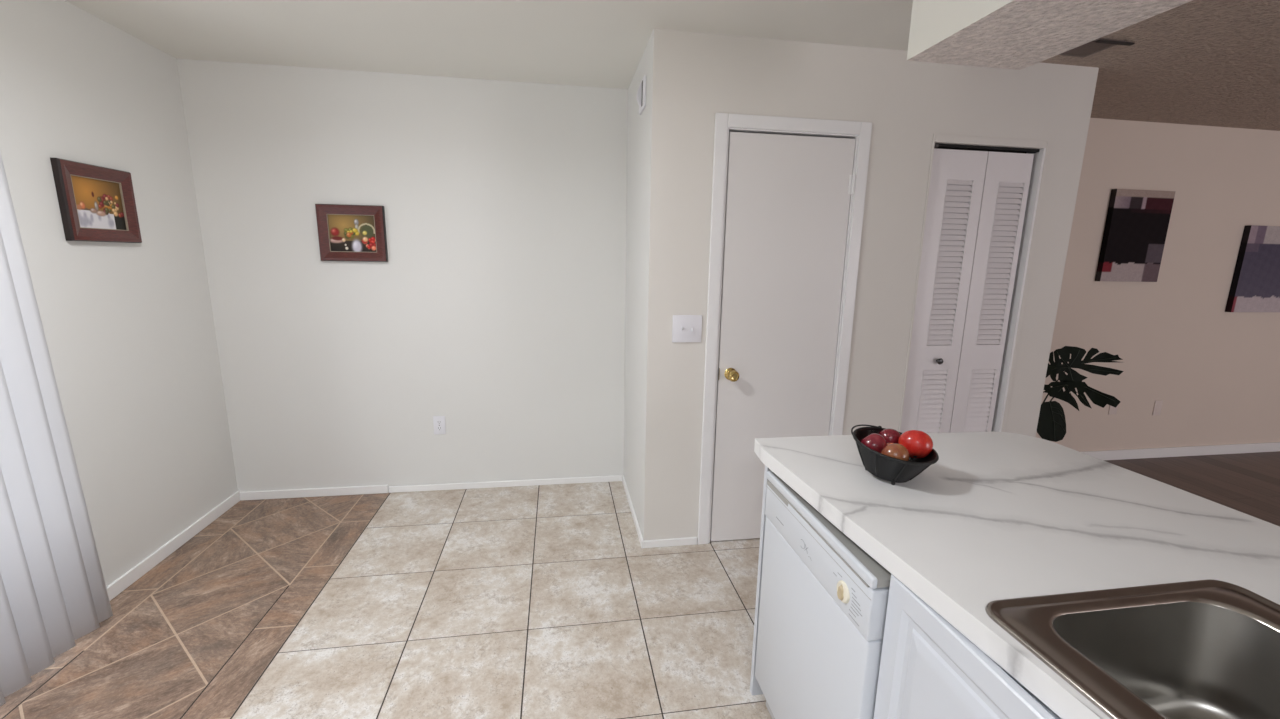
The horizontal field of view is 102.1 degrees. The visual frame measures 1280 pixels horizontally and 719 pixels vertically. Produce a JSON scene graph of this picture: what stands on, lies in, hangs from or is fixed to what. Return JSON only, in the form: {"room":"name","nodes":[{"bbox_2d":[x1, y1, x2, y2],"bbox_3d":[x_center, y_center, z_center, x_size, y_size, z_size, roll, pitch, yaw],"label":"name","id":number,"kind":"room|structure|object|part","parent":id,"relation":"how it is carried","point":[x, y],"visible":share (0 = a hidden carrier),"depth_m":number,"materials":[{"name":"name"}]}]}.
{"room":"kitchen","nodes":[
{"label":"kitchen","id":0,"kind":"room"},
{"bbox_2d":[0,0,237,586],"bbox_3d":[-1.974,0.231,-0.035,0.100,2.430,6.000,-1,11,-9],"label":"wall","id":1,"kind":"structure","parent":0,"point":[129,328],"depth_m":2.28,"materials":[{"name":"paint"}]},
{"bbox_2d":[0,152,112,705],"bbox_3d":[-1.972,0.192,0.890,0.090,2.090,2.007,-1,11,-9],"label":"vertical blind","id":2,"kind":"object","parent":1,"relation":"attached to","point":[53,590],"visible":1,"depth_m":1.78,"materials":[{"name":"white plastic"}]},
{"bbox_2d":[50,158,141,242],"bbox_3d":[-2.270,-0.653,2.177,0.028,0.310,0.350,-1,11,-9],"label":"framed picture","id":3,"kind":"object","parent":1,"relation":"attached to","point":[97,203],"visible":1,"depth_m":2.15,"materials":[{"name":"brown wood"}]},
{"bbox_2d":[71,175,126,229],"bbox_3d":[-2.274,-0.653,2.176,0.001,0.206,0.246,-1,11,-9],"label":"painting","id":4,"kind":"object","parent":3,"relation":"attached to","point":[98,202],"depth_m":2.17},
{"bbox_2d":[106,490,240,600],"bbox_3d":[-2.315,0.925,2.551,0.014,0.062,1.150,-1,11,-9],"label":"baseboard","id":5,"kind":"structure","parent":1,"relation":"attached to","point":[123,582],"depth_m":2.53,"materials":[{"name":"white wood"}]},
{"bbox_2d":[176,58,627,491],"bbox_3d":[-1.249,-0.373,3.109,2.530,2.430,0.100,-1,11,-9],"label":"wall","id":6,"kind":"structure","parent":0,"point":[496,309],"depth_m":3.03,"materials":[{"name":"paint"}]},
{"bbox_2d":[315,204,387,261],"bbox_3d":[-1.622,-0.711,2.915,0.352,0.310,0.028,-1,11,-9],"label":"framed picture","id":7,"kind":"object","parent":6,"relation":"attached to","point":[345,232],"visible":1,"depth_m":2.91,"materials":[{"name":"brown wood"}]},
{"bbox_2d":[328,215,375,251],"bbox_3d":[-1.622,-0.711,2.919,0.248,0.206,0.001,-1,11,-9],"label":"painting","id":8,"kind":"object","parent":7,"relation":"attached to","point":[353,233],"depth_m":2.92},
{"bbox_2d":[240,475,621,500],"bbox_3d":[-1.259,0.804,3.283,2.304,0.052,0.014,-1,11,-9],"label":"baseboard","id":9,"kind":"structure","parent":6,"relation":"attached to","point":[472,485],"depth_m":3.24,"materials":[{"name":"white wood"}]},
{"bbox_2d":[433,416,445,433],"bbox_3d":[-1.244,0.408,3.209,0.070,0.117,0.008,-1,11,-9],"label":"power outlet","id":10,"kind":"object","parent":6,"relation":"attached to","point":[438,421],"visible":1,"depth_m":3.21,"materials":[{"name":"white plastic"}]},
{"bbox_2d":[624,29,653,539],"bbox_3d":[0.024,-0.301,2.850,0.100,2.430,0.824,-1,11,-9],"label":"wall","id":11,"kind":"structure","parent":0,"point":[639,137],"depth_m":2.75,"materials":[{"name":"paint"}]},
{"bbox_2d":[622,475,643,547],"bbox_3d":[-0.051,0.874,3.065,0.012,0.040,0.838,-1,11,-9],"label":"baseboard","id":12,"kind":"structure","parent":11,"relation":"attached to","point":[640,537],"depth_m":2.96,"materials":[{"name":"white wood"}]},
{"bbox_2d":[637,75,645,114],"bbox_3d":[0.002,-1.265,2.477,0.032,0.135,0.150,-1,11,-9],"label":"wall sensor","id":13,"kind":"object","parent":11,"relation":"attached to","point":[641,93],"visible":1,"depth_m":2.45,"materials":[{"name":"white plastic"}]},
{"bbox_2d":[0,451,1279,718],"bbox_3d":[2.619,1.434,0.676,9.262,0.050,6.614,-1,11,-9],"label":"floor","id":14,"kind":"structure","parent":0,"point":[537,601],"depth_m":2.14,"materials":[{"name":"beige tile"}]},
{"bbox_2d":[755,471,890,718],"bbox_3d":[0.703,0.794,1.417,0.600,0.840,0.539,-1,11,-9],"label":"dishwasher","id":15,"kind":"object","parent":14,"relation":"on","point":[824,599],"visible":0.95,"depth_m":1.28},
{"bbox_3d":[0.428,0.398,1.294,0.013,0.024,0.539,-1,11,-9],"label":"rail","id":16,"kind":"part","parent":15,"relation":"part of","materials":[{"name":"white plastic"}]},
{"bbox_3d":[0.446,0.469,1.312,0.047,0.116,0.539,-1,11,-9],"label":"control panel","id":17,"kind":"part","parent":15,"relation":"part of","materials":[{"name":"white plastic"}]},
{"bbox_2d":[750,465,1060,718],"bbox_3d":[0.972,0.896,0.896,0.893,0.866,1.832,-1,11,-9],"label":"base cabinet","id":18,"kind":"object","parent":14,"relation":"on","point":[929,669],"visible":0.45,"depth_m":0.92,"materials":[{"name":"white wood"}]},
{"bbox_3d":[0.831,0.722,1.773,0.893,0.866,0.022,-1,11,-9],"label":"panel","id":19,"kind":"part","parent":18,"relation":"part of","materials":[{"name":"white wood"}]},
{"bbox_3d":[0.532,0.833,0.887,0.018,0.747,0.436,-1,11,-9],"label":"door","id":20,"kind":"part","parent":18,"relation":"part of","materials":[{"name":"white wood"}]},
{"bbox_2d":[754,432,1279,718],"bbox_3d":[0.978,0.446,0.825,0.966,0.044,1.865,-1,11,-9],"label":"countertop","id":21,"kind":"structure","parent":18,"relation":"on","point":[998,515],"depth_m":1.12,"materials":[{"name":"white stone"}]},
{"bbox_2d":[851,425,938,484],"bbox_3d":[0.663,0.254,1.361,0.211,0.116,0.210,-1,11,-9],"label":"fruit bowl","id":22,"kind":"object","parent":21,"relation":"on","point":[894,470],"visible":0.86,"depth_m":1.31,"materials":[{"name":"black metal"}]},
{"bbox_3d":[0.603,0.200,1.389,0.066,0.024,0.194,8,13,30],"label":"handle","id":23,"kind":"part","parent":22,"relation":"part of","materials":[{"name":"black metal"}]},
{"bbox_2d":[860,433,886,452],"bbox_3d":[0.617,0.228,1.372,0.068,0.067,0.070,5,12,19],"label":"plum","id":24,"kind":"object","parent":22,"relation":"in","point":[877,442],"visible":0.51,"depth_m":1.34,"materials":[{"name":"red food"}]},
{"bbox_2d":[879,428,900,443],"bbox_3d":[0.690,0.220,1.431,0.062,0.060,0.059,4,11,14],"label":"plum","id":25,"kind":"object","parent":22,"relation":"in","point":[890,435],"visible":0.42,"depth_m":1.41,"materials":[{"name":"red food"}]},
{"bbox_2d":[881,443,908,460],"bbox_3d":[0.647,0.245,1.314,0.067,0.066,0.064,4,11,14],"label":"apple","id":26,"kind":"object","parent":22,"relation":"in","point":[894,450],"visible":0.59,"depth_m":1.29,"materials":[{"name":"orange food"}]},
{"bbox_2d":[898,430,932,458],"bbox_3d":[0.727,0.223,1.365,0.082,0.078,0.080,6,12,24],"label":"apple","id":27,"kind":"object","parent":22,"relation":"in","point":[919,444],"visible":0.87,"depth_m":1.34,"materials":[{"name":"red food"}]},
{"bbox_2d":[985,579,1279,718],"bbox_3d":[0.870,0.573,0.532,0.511,0.198,0.803,-1,11,-9],"label":"sink","id":28,"kind":"object","parent":21,"relation":"in","point":[1200,649],"visible":0.97,"depth_m":0.86,"materials":[{"name":"metal"}]},
{"bbox_2d":[1053,602,1279,718],"bbox_3d":[0.868,0.576,0.543,0.364,0.188,0.704,-1,11,-9],"label":"basin","id":29,"kind":"object","parent":28,"relation":"in","point":[1180,660],"depth_m":0.86,"materials":[{"name":"metal"}]},
{"bbox_3d":[0.615,0.913,0.521,0.032,0.765,1.210,-1,11,-9],"label":"frame","id":30,"kind":"part","parent":18,"relation":"part of","materials":[{"name":"white wood"}]},
{"bbox_2d":[1037,346,1123,441],"bbox_3d":[2.672,0.386,3.368,0.662,0.972,0.303,-1,11,-9],"label":"monstera plant","id":31,"kind":"object","parent":14,"relation":"on","point":[1051,426],"visible":0.66,"depth_m":3.25,"materials":[{"name":"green plant"}]},
{"bbox_2d":[65,0,1279,130],"bbox_3d":[2.589,-1.083,0.488,9.312,0.100,6.100,-1,11,-9],"label":"ceiling","id":32,"kind":"structure","parent":0,"point":[589,43],"depth_m":2.30,"materials":[{"name":"paint"}]},
{"bbox_2d":[907,0,1192,69],"bbox_3d":[1.457,-0.715,-0.448,0.434,0.300,4.498,-1,11,-9],"label":"ceiling beam","id":33,"kind":"structure","parent":32,"relation":"attached to","point":[1004,34],"depth_m":1.51,"materials":[{"name":"paint"}]},
{"bbox_2d":[1059,38,1134,56],"bbox_3d":[1.940,-1.393,2.307,0.402,0.012,0.183,-1,11,-9],"label":"ceiling vent","id":34,"kind":"object","parent":32,"relation":"in","point":[1100,44],"visible":0.48,"depth_m":2.31,"materials":[{"name":"metal"}]},
{"bbox_2d":[644,29,1098,540],"bbox_3d":[1.135,-0.247,2.672,2.238,2.430,0.115,-1,11,-9],"label":"wall","id":35,"kind":"structure","parent":0,"point":[697,76],"depth_m":2.50,"materials":[{"name":"paint"}]},
{"bbox_2d":[644,537,696,547],"bbox_3d":[0.159,0.951,2.688,0.282,0.040,0.012,-1,11,-9],"label":"baseboard","id":36,"kind":"structure","parent":35,"relation":"attached to","point":[689,540],"depth_m":2.68,"materials":[{"name":"white wood"}]},
{"bbox_2d":[672,315,701,341],"bbox_3d":[0.227,-0.146,2.475,0.144,0.132,0.022,-1,11,-9],"label":"light switch","id":37,"kind":"object","parent":35,"relation":"attached to","point":[685,328],"visible":1,"depth_m":2.48,"materials":[{"name":"white plastic"}]},
{"bbox_2d":[697,113,871,544],"bbox_3d":[0.690,-0.077,2.598,0.760,2.110,0.176,-1,11,-9],"label":"door","id":38,"kind":"structure","parent":35,"relation":"in","point":[788,199],"depth_m":2.52,"materials":[{"name":"white paint"}]},
{"bbox_3d":[0.453,0.077,2.534,0.062,0.062,0.064,-1,11,-9],"label":"knob","id":39,"kind":"part","parent":38,"relation":"part of","materials":[{"name":"gold metal"}]},
{"bbox_2d":[898,134,1050,432],"bbox_3d":[1.708,-0.081,2.790,0.651,2.078,0.119,-1,11,-9],"label":"door","id":40,"kind":"structure","parent":35,"relation":"in","point":[983,203],"depth_m":2.70,"materials":[{"name":"paint"}]},
{"bbox_3d":[1.589,0.009,2.743,0.034,0.034,0.031,-1,11,-9],"label":"knob","id":41,"kind":"part","parent":40,"relation":"part of","materials":[{"name":"silver metal"}]},
{"bbox_2d":[1035,118,1279,451],"bbox_3d":[3.360,-0.424,3.772,6.782,2.430,0.100,-1,11,-9],"label":"wall","id":42,"kind":"structure","parent":0,"point":[1215,372],"depth_m":3.79,"materials":[{"name":"paint"}]},
{"bbox_2d":[1108,399,1118,413],"bbox_3d":[3.579,0.358,3.907,0.070,0.117,0.007,-1,11,-9],"label":"power outlet","id":43,"kind":"object","parent":42,"relation":"attached to","point":[1112,410],"visible":0.58,"depth_m":3.91,"materials":[{"name":"white plastic"}]},
{"bbox_2d":[1095,189,1175,281],"bbox_3d":[3.474,-0.862,3.631,0.480,0.623,0.038,-1,11,-9],"label":"picture","id":44,"kind":"object","parent":42,"relation":"attached to","point":[1137,221],"visible":1,"depth_m":3.61},
{"bbox_2d":[1152,400,1162,414],"bbox_3d":[3.978,0.372,3.974,0.070,0.117,0.007,-1,11,-9],"label":"power outlet","id":45,"kind":"object","parent":42,"relation":"attached to","point":[1157,408],"visible":1,"depth_m":3.97,"materials":[{"name":"white plastic"}]},
{"bbox_2d":[1081,442,1279,459],"bbox_3d":[4.356,0.727,4.101,4.544,0.078,0.016,-1,11,-9],"label":"baseboard","id":46,"kind":"structure","parent":42,"relation":"attached to","point":[1269,446],"depth_m":4.08,"materials":[{"name":"white wood"}]},
{"bbox_2d":[1225,225,1279,311],"bbox_3d":[4.655,-0.669,3.860,0.480,0.630,0.038,-1,11,-9],"label":"picture","id":47,"kind":"object","parent":42,"relation":"attached to","point":[1255,284],"visible":1,"depth_m":3.83}
]}

